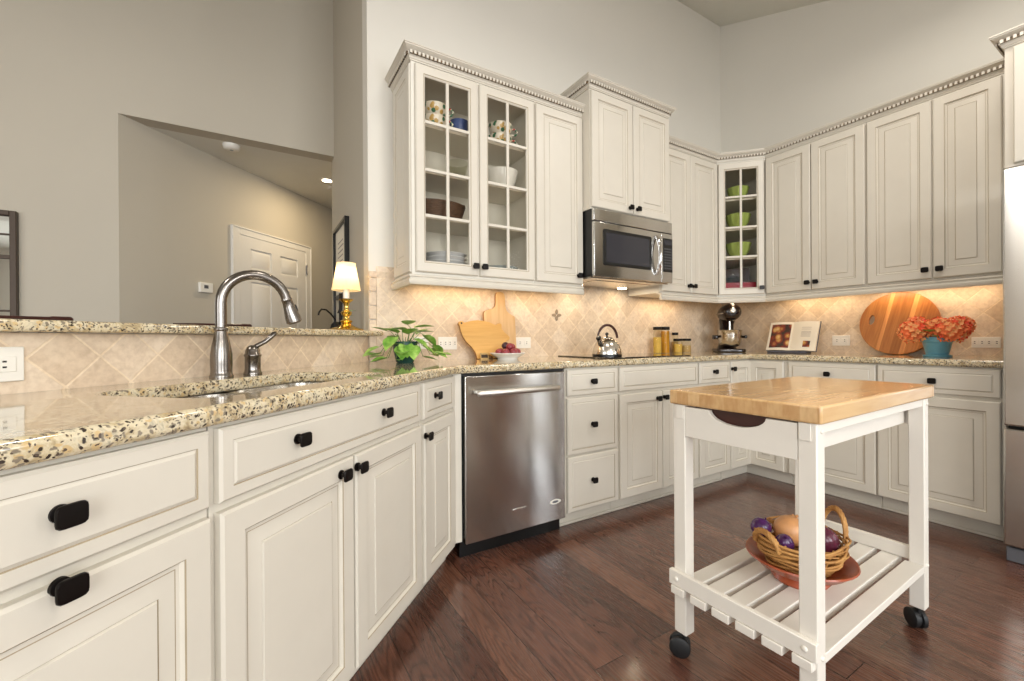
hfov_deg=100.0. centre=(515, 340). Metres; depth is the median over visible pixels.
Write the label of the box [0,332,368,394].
tile
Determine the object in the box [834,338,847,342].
receptacle
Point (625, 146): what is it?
upper cabinet
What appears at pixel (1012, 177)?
refrigerator
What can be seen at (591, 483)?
base cabinet
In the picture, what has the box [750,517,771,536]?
onion
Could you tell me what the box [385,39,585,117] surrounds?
crown molding
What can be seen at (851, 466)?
base cabinet
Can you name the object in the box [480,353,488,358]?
card
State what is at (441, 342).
receptacle
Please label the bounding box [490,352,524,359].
dish
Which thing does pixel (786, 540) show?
onion
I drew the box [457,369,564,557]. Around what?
dishwasher
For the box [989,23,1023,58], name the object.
crown molding
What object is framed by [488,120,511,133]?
cup
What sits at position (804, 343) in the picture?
photo
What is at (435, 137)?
shelf
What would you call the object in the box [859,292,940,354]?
round cutting board
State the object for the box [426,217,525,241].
shelf
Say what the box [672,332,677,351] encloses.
spice jar
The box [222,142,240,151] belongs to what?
smoke detector
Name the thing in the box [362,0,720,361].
wall
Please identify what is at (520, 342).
receptacle
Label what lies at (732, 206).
shelf
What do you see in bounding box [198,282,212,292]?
thermostat
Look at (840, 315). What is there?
wall tile
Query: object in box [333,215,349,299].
framed picture
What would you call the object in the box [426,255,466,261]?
plate
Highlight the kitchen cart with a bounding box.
[669,376,933,680]
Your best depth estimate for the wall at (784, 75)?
3.27 m
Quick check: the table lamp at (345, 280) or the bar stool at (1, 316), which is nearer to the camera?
the bar stool at (1, 316)
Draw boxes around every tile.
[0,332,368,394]
[376,266,721,360]
[722,284,1002,356]
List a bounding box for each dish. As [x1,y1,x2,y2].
[489,265,517,268]
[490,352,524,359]
[745,536,860,590]
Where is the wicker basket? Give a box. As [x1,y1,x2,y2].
[752,505,851,577]
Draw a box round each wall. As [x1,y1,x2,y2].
[118,113,332,328]
[333,0,363,329]
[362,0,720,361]
[720,0,1023,152]
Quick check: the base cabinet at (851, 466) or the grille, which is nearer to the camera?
the grille
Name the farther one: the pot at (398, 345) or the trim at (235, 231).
the trim at (235, 231)
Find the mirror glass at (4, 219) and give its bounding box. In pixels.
[0,215,9,315]
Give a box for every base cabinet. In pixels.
[0,427,210,680]
[203,382,421,680]
[407,374,461,606]
[559,366,617,526]
[610,362,698,511]
[693,360,730,487]
[721,359,792,483]
[788,361,882,507]
[878,364,1007,540]
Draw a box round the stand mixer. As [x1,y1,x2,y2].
[712,303,747,351]
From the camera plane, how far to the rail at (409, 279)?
2.39 m
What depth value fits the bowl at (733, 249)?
3.52 m
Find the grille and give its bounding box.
[0,233,9,311]
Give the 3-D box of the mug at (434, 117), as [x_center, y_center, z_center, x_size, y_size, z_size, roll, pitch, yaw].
[-0.439,-1.173,2.355,0.154,0.066,0.140,0,0,-42]
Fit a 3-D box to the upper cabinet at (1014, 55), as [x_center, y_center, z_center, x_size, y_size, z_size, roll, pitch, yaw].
[2.897,-1.138,1.853,0.676,0.586,0.950,0,0,-31]
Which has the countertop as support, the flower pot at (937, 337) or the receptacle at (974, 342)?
the flower pot at (937, 337)
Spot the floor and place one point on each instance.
(591, 599)
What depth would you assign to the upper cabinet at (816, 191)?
3.07 m
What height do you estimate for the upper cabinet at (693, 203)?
1.087 m
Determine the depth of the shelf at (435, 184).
2.54 m
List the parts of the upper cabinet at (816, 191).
door, door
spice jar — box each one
[653,327,661,352]
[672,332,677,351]
[673,339,682,352]
[682,339,690,351]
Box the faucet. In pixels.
[209,270,301,377]
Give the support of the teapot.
on the gift box
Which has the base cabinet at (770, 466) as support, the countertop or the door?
the countertop
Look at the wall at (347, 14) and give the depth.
2.82 m
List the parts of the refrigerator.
door, freezer drawer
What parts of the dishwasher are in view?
kick plate, handle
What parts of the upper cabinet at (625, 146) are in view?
door, door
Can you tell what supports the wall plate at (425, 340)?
attached to the wall tile at (575, 332)
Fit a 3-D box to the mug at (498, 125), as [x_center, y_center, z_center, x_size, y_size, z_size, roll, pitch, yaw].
[-0.086,-1.246,2.578,0.144,0.068,0.158,0,0,36]
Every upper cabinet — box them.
[393,60,534,282]
[534,102,582,286]
[574,88,668,222]
[628,148,717,297]
[717,159,766,296]
[766,122,867,294]
[867,73,1004,286]
[1005,42,1023,167]
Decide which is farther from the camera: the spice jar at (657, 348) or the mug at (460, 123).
the spice jar at (657, 348)
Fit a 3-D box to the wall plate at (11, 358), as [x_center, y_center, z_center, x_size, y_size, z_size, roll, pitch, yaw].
[-1.172,0.056,0.951,0.008,0.080,0.125,0,0,14]
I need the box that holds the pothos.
[363,320,450,362]
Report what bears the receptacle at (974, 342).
attached to the wall plate at (976, 342)
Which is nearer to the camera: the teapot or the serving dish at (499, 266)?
the serving dish at (499, 266)
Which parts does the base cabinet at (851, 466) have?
knob, drawer, door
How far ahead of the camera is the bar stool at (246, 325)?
2.20 m
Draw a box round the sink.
[181,382,321,397]
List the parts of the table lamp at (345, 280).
stem, lamp shade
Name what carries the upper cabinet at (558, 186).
attached to the wall at (665, 51)
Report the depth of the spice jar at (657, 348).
3.45 m
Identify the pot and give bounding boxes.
[393,341,417,362]
[896,315,977,356]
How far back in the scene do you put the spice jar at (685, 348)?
3.57 m
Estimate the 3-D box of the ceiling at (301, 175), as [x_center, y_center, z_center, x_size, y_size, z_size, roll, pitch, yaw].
[-1.757,-1.498,4.871,3.541,0.092,2.610,0,0,-31]
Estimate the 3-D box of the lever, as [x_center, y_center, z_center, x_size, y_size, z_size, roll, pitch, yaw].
[-0.923,0.045,1.555,0.107,0.154,0.059,0,0,-31]
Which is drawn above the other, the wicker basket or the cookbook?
the cookbook
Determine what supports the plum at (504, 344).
on the plum
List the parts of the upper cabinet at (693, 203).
door, door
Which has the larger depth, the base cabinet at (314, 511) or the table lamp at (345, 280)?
the table lamp at (345, 280)
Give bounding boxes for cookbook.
[766,321,821,352]
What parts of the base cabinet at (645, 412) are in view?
door, drawer, knob, knob, door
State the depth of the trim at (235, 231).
3.68 m
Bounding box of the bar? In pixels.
[0,318,383,335]
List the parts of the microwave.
door, handle, control panel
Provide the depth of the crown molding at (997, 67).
2.89 m
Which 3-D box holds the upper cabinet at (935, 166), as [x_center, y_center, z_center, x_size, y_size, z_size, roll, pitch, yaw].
[2.611,-0.901,2.638,0.358,1.087,0.648,0,0,-31]
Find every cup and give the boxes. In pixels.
[425,100,444,116]
[425,113,445,124]
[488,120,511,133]
[488,132,511,142]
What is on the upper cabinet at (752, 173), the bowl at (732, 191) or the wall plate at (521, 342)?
the bowl at (732, 191)
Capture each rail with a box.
[391,274,583,294]
[657,275,1002,302]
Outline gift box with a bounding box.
[726,282,755,287]
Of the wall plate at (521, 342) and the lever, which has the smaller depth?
the lever
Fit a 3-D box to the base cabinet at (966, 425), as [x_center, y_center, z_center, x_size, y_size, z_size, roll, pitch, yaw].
[2.526,0.577,2.483,0.636,0.875,0.512,0,0,-31]
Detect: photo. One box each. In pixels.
[769,324,791,347]
[802,341,809,346]
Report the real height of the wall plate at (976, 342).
0.066 m
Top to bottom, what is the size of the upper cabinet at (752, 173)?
1.087 m
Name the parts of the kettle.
spout, handle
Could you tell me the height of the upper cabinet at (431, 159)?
1.087 m
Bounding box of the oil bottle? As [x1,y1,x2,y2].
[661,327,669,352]
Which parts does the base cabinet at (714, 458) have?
drawer, door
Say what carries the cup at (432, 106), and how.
on the mug at (432, 106)
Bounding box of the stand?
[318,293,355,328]
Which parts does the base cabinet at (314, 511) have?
door, knob, drawer, knob, knob, door, knob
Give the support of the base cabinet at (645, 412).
on the floor
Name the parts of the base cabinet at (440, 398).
knob, drawer, door, knob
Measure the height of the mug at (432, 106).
0.066 m
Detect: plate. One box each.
[0,347,23,381]
[414,337,428,348]
[426,251,466,257]
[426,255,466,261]
[427,259,466,263]
[438,337,456,349]
[516,337,530,347]
[832,335,849,345]
[971,337,1000,347]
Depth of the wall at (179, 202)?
3.17 m
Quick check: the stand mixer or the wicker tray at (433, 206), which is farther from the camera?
the stand mixer
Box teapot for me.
[726,274,739,282]
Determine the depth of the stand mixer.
3.63 m
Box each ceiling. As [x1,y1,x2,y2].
[148,126,331,208]
[677,0,828,26]
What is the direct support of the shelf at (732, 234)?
attached to the upper cabinet at (752, 173)
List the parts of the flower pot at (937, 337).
pot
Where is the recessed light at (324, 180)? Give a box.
[319,178,331,183]
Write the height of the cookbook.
0.248 m
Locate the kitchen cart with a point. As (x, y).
(797, 417)
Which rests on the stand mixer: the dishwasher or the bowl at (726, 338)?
the bowl at (726, 338)
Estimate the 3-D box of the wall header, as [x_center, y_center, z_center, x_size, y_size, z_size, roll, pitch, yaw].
[-3.473,-1.250,2.229,4.980,4.600,0.122,0,0,-31]
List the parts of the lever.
lever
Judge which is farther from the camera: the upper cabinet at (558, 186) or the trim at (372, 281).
the upper cabinet at (558, 186)
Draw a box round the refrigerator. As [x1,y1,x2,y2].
[1002,164,1023,564]
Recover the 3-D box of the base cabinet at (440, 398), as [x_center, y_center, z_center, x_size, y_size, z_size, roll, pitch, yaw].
[-0.588,0.596,1.898,0.636,0.875,0.383,0,0,14]
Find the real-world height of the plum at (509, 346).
0.045 m
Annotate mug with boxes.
[425,100,453,116]
[425,113,453,126]
[449,118,467,130]
[488,120,517,136]
[488,132,517,144]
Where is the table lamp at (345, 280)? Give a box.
[331,262,362,329]
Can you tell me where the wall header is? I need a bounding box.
[0,0,334,321]
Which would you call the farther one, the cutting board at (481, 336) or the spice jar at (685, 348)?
the spice jar at (685, 348)
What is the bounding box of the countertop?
[0,351,1002,470]
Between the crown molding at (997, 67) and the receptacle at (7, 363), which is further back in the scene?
the crown molding at (997, 67)
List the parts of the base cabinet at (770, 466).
door, door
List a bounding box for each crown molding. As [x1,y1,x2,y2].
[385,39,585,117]
[560,71,676,118]
[669,58,1004,163]
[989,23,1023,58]
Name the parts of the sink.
bowl, bowl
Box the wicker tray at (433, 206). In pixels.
[426,198,464,218]
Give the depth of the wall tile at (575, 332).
3.05 m
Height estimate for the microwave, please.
0.440 m
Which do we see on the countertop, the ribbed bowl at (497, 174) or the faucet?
the faucet
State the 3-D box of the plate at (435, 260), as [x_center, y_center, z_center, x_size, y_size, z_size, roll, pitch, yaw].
[-0.396,-0.414,2.414,0.244,0.036,0.244,0,0,-31]
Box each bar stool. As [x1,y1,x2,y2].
[0,315,73,320]
[173,323,251,326]
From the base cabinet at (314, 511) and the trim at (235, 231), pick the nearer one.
the base cabinet at (314, 511)
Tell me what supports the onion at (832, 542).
in the wicker basket
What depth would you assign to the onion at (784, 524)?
1.42 m
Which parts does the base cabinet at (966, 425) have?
knob, drawer, door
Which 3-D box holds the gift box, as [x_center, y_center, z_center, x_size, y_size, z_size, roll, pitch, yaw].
[1.860,-0.431,3.592,0.240,0.085,0.140,0,0,14]
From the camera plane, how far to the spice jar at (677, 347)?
3.52 m
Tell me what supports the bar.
on the wall
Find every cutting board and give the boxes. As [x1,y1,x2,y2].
[457,320,509,358]
[483,292,515,357]
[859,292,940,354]
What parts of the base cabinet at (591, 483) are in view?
drawer, drawer, drawer, knob, knob, knob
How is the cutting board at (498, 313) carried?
on the countertop
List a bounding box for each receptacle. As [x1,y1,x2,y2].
[0,356,15,371]
[439,340,456,345]
[518,340,528,344]
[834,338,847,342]
[972,340,999,344]
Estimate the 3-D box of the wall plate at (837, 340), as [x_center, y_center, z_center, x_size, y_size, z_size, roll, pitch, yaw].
[2.463,0.004,3.250,0.008,0.078,0.114,0,0,-31]
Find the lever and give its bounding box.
[243,331,276,374]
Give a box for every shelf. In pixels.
[425,124,524,166]
[425,171,524,205]
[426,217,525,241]
[725,197,755,216]
[725,227,755,243]
[726,257,756,268]
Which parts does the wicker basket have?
handle, handle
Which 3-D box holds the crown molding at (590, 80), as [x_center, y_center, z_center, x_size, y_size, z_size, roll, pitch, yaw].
[0.684,-1.619,3.043,0.822,0.066,0.449,0,0,-31]
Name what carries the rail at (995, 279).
attached to the upper cabinet at (752, 173)
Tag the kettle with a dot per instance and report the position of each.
(606, 345)
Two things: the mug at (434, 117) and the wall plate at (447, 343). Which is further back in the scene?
the wall plate at (447, 343)
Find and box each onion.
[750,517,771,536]
[773,514,798,546]
[776,534,793,552]
[825,527,839,551]
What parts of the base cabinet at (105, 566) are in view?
knob, knob, drawer, door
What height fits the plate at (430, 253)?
0.036 m
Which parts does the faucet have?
spout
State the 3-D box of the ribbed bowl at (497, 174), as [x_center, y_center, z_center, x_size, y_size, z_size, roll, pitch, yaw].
[-0.084,-0.959,2.616,0.200,0.120,0.200,0,0,-31]
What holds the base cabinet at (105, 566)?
on the floor
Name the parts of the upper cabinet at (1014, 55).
door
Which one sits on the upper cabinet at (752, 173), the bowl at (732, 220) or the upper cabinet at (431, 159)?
the bowl at (732, 220)
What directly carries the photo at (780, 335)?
on the cookbook
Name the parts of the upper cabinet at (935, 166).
door, knob, knob, door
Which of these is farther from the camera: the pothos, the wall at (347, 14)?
the wall at (347, 14)
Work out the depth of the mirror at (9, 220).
2.47 m
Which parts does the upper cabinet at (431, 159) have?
panel, door, knob, knob, door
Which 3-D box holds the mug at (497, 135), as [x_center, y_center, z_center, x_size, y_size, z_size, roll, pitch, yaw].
[-0.088,-1.177,2.576,0.144,0.068,0.158,0,0,36]
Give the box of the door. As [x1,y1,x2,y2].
[240,234,306,327]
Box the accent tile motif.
[552,309,560,320]
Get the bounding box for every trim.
[230,224,311,328]
[369,271,392,360]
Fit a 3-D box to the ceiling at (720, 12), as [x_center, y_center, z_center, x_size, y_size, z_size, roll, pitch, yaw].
[-0.224,-2.616,-0.011,8.220,2.060,7.450,0,0,-31]
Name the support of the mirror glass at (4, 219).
attached to the mirror at (9, 220)
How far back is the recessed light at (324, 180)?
3.90 m
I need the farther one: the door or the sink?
the door
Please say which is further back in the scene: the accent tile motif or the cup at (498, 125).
the accent tile motif
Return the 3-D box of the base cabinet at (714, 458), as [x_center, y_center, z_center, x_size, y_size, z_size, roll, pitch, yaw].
[1.238,0.584,3.225,0.355,0.875,0.636,0,0,-31]
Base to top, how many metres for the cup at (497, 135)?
0.068 m
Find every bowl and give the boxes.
[488,166,517,185]
[712,330,747,346]
[725,212,750,226]
[725,241,751,255]
[726,185,748,198]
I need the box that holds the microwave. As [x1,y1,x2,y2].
[582,208,672,289]
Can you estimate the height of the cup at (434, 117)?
0.066 m
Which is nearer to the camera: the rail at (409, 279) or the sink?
the sink
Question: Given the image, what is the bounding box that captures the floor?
[350,472,1023,680]
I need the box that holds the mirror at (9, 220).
[0,210,18,315]
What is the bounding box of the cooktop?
[558,353,689,358]
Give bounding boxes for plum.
[502,342,507,348]
[506,343,513,349]
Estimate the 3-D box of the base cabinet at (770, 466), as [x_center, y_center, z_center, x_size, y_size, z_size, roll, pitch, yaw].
[1.817,0.580,3.461,0.882,0.875,0.886,0,0,-31]
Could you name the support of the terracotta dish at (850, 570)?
on the kitchen cart
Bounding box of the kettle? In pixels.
[592,324,621,355]
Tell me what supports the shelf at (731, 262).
attached to the upper cabinet at (752, 173)

